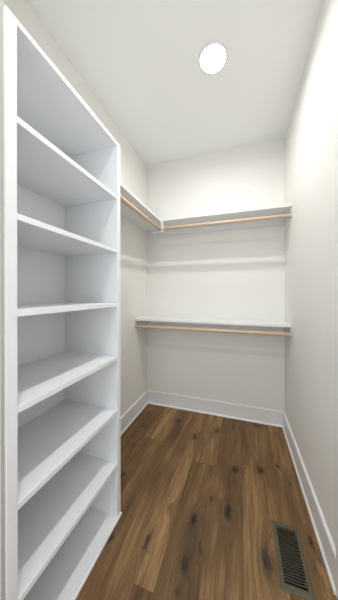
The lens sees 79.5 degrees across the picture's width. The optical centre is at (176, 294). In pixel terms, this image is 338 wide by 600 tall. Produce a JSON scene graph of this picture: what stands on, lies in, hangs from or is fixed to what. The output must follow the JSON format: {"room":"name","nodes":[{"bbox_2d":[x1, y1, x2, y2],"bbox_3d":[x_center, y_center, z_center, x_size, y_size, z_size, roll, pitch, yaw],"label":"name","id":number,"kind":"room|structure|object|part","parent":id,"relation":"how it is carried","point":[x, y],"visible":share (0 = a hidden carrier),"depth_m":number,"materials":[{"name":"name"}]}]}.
{"room":"walk-in closet","nodes":[
{"label":"walk-in closet","id":0,"kind":"room"},
{"bbox_2d":[0,363,0,599],"bbox_3d":[-0.895,-0.107,-0.030,0.377,2.740,1.404,0,0,18],"label":"wall","id":1,"kind":"structure","parent":0,"point":[0,363],"depth_m":0.58,"materials":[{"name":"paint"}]},
{"bbox_2d":[0,0,3,599],"bbox_3d":[-0.686,-0.109,0.647,0.369,2.740,0.013,0,0,18],"label":"trim","id":2,"kind":"structure","parent":1,"relation":"attached to","point":[1,1],"depth_m":0.59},
{"bbox_2d":[3,0,146,415],"bbox_3d":[-0.875,-0.110,0.827,0.100,2.740,3.251,0,0,18],"label":"wall","id":3,"kind":"structure","parent":0,"point":[133,171],"depth_m":1.95,"materials":[{"name":"paint"}]},
{"bbox_2d":[121,391,147,434],"bbox_3d":[-0.502,1.185,1.808,0.024,0.145,1.113,0,0,18],"label":"baseboard","id":4,"kind":"structure","parent":3,"relation":"attached to","point":[131,414],"depth_m":2.03,"materials":[{"name":"paint"}]},
{"bbox_2d":[120,182,159,223],"bbox_3d":[-0.419,-0.732,1.643,0.278,0.019,0.858,0,0,18],"label":"wall shelf","id":5,"kind":"object","parent":3,"relation":"attached to","point":[125,211],"visible":0.47,"depth_m":1.73,"materials":[{"name":"paint"}]},
{"bbox_2d":[120,195,160,230],"bbox_3d":[-0.295,-0.650,1.620,0.054,0.055,0.889,0,0,18],"label":"closet rod","id":6,"kind":"object","parent":5,"relation":"attached to","point":[126,202],"visible":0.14,"depth_m":1.58,"materials":[{"name":"brown wood"}]},
{"bbox_2d":[135,324,291,337],"bbox_3d":[0.265,0.332,1.895,1.433,0.055,0.054,0,0,18],"label":"closet rod","id":7,"kind":"object","parent":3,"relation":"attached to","point":[289,334],"visible":1,"depth_m":1.84,"materials":[{"name":"brown wood"}]},
{"bbox_2d":[26,0,323,165],"bbox_3d":[-0.129,-1.529,0.640,1.633,0.100,3.351,0,0,18],"label":"ceiling","id":8,"kind":"structure","parent":0,"point":[139,58],"depth_m":1.30,"materials":[{"name":"paint"}]},
{"bbox_2d":[198,41,227,74],"bbox_3d":[0.230,-1.477,1.278,0.185,0.006,0.185,0,0,18],"label":"recessed light","id":9,"kind":"object","parent":8,"relation":"in","point":[213,56],"visible":1,"depth_m":1.27,"materials":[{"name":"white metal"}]},
{"bbox_2d":[76,404,336,599],"bbox_3d":[-0.129,1.306,0.648,1.633,0.090,3.351,0,0,18],"label":"floor","id":10,"kind":"structure","parent":0,"point":[201,494],"depth_m":1.16,"materials":[{"name":"brown wood"}]},
{"bbox_2d":[3,5,121,599],"bbox_3d":[-0.585,0.207,0.936,0.385,2.107,0.597,0,0,18],"label":"bookcase","id":11,"kind":"object","parent":10,"relation":"on","point":[61,164],"visible":1,"depth_m":0.97,"materials":[{"name":"paint"}]},
{"bbox_3d":[-0.673,0.208,0.668,0.377,2.107,0.032,0,0,18],"label":"panel","id":12,"kind":"part","parent":11,"relation":"part of","materials":[{"name":"paint"}]},
{"bbox_3d":[-0.766,0.216,0.992,0.006,2.088,0.532,0,0,18],"label":"panel","id":13,"kind":"part","parent":11,"relation":"part of","materials":[{"name":"paint"}]},
{"bbox_3d":[-0.589,-0.837,0.933,0.377,0.018,0.532,0,0,18],"label":"panel","id":14,"kind":"part","parent":11,"relation":"part of","materials":[{"name":"paint"}]},
{"bbox_3d":[-0.586,0.358,0.936,0.371,0.020,0.532,0,0,18],"label":"shelf","id":15,"kind":"part","parent":11,"relation":"part of","materials":[{"name":"paint"}]},
{"bbox_3d":[-0.586,0.058,0.935,0.371,0.020,0.532,0,0,18],"label":"shelf","id":16,"kind":"part","parent":11,"relation":"part of","materials":[{"name":"paint"}]},
{"bbox_3d":[-0.586,-0.241,0.934,0.371,0.020,0.532,0,0,18],"label":"shelf","id":17,"kind":"part","parent":11,"relation":"part of","materials":[{"name":"paint"}]},
{"bbox_3d":[-0.586,-0.540,0.933,0.371,0.020,0.532,0,0,18],"label":"shelf","id":18,"kind":"part","parent":11,"relation":"part of","materials":[{"name":"paint"}]},
{"bbox_3d":[-0.586,0.956,0.938,0.371,0.020,0.532,0,0,18],"label":"shelf","id":19,"kind":"part","parent":11,"relation":"part of","materials":[{"name":"paint"}]},
{"bbox_3d":[-0.586,0.657,0.937,0.371,0.020,0.532,0,0,18],"label":"shelf","id":20,"kind":"part","parent":11,"relation":"part of","materials":[{"name":"paint"}]},
{"bbox_3d":[-0.585,1.251,0.938,0.372,0.019,0.532,0,0,18],"label":"panel","id":21,"kind":"part","parent":11,"relation":"part of","materials":[{"name":"paint"}]},
{"bbox_3d":[-0.504,0.206,1.205,0.377,2.107,0.032,0,0,18],"label":"panel","id":22,"kind":"part","parent":11,"relation":"part of","materials":[{"name":"paint"}]},
{"bbox_2d":[271,520,315,599],"bbox_3d":[0.551,1.300,0.980,0.131,0.096,0.279,0,0,18],"label":"floor vent","id":23,"kind":"object","parent":10,"relation":"in","point":[295,583],"visible":1,"depth_m":0.97,"materials":[{"name":"metal"}]},
{"bbox_2d":[147,138,284,410],"bbox_3d":[0.360,-0.114,2.194,1.633,2.740,0.100,0,0,18],"label":"wall","id":24,"kind":"structure","parent":0,"point":[235,273],"depth_m":2.12,"materials":[{"name":"paint"}]},
{"bbox_2d":[135,316,290,329],"bbox_3d":[0.303,0.293,2.014,1.432,0.082,0.278,0,0,18],"label":"wall shelf","id":25,"kind":"object","parent":24,"relation":"attached to","point":[237,323],"visible":1,"depth_m":1.97,"materials":[{"name":"paint"}]},
{"bbox_2d":[136,204,291,236],"bbox_3d":[0.302,-0.679,2.008,1.432,0.128,0.285,0,0,18],"label":"wall shelf","id":26,"kind":"object","parent":24,"relation":"attached to","point":[279,209],"depth_m":1.98,"materials":[{"name":"paint"}]},
{"bbox_3d":[-0.185,-0.670,2.034,0.150,0.108,0.042,0,0,18],"label":"rod bracket","id":27,"kind":"part","parent":26,"relation":"part of","materials":[{"name":"white metal"}]},
{"bbox_2d":[163,212,291,229],"bbox_3d":[0.400,-0.650,1.850,1.150,0.055,0.054,0,0,18],"label":"closet rod","id":28,"kind":"object","parent":26,"relation":"attached to","point":[289,215],"visible":0.94,"depth_m":1.81,"materials":[{"name":"brown wood"}]},
{"bbox_2d":[147,390,284,426],"bbox_3d":[0.341,1.184,2.139,1.433,0.145,0.024,0,0,18],"label":"baseboard","id":29,"kind":"structure","parent":24,"relation":"attached to","point":[259,415],"depth_m":2.11,"materials":[{"name":"paint"}]},
{"bbox_2d":[284,0,337,547],"bbox_3d":[0.587,-0.108,0.365,0.100,2.740,3.251,0,0,18],"label":"wall","id":30,"kind":"structure","parent":0,"point":[311,134],"depth_m":1.15,"materials":[{"name":"paint"}]},
{"bbox_2d":[282,413,335,594],"bbox_3d":[0.842,1.186,1.382,0.024,0.145,1.117,0,0,18],"label":"baseboard","id":31,"kind":"structure","parent":30,"relation":"attached to","point":[324,539],"depth_m":1.11,"materials":[{"name":"paint"}]},
{"bbox_2d":[336,82,337,599],"bbox_3d":[0.529,0.192,0.379,0.018,2.140,0.979,0,0,18],"label":"trim","id":32,"kind":"structure","parent":30,"relation":"attached to","point":[337,82],"depth_m":0.84,"materials":[{"name":"paint"}]}
]}

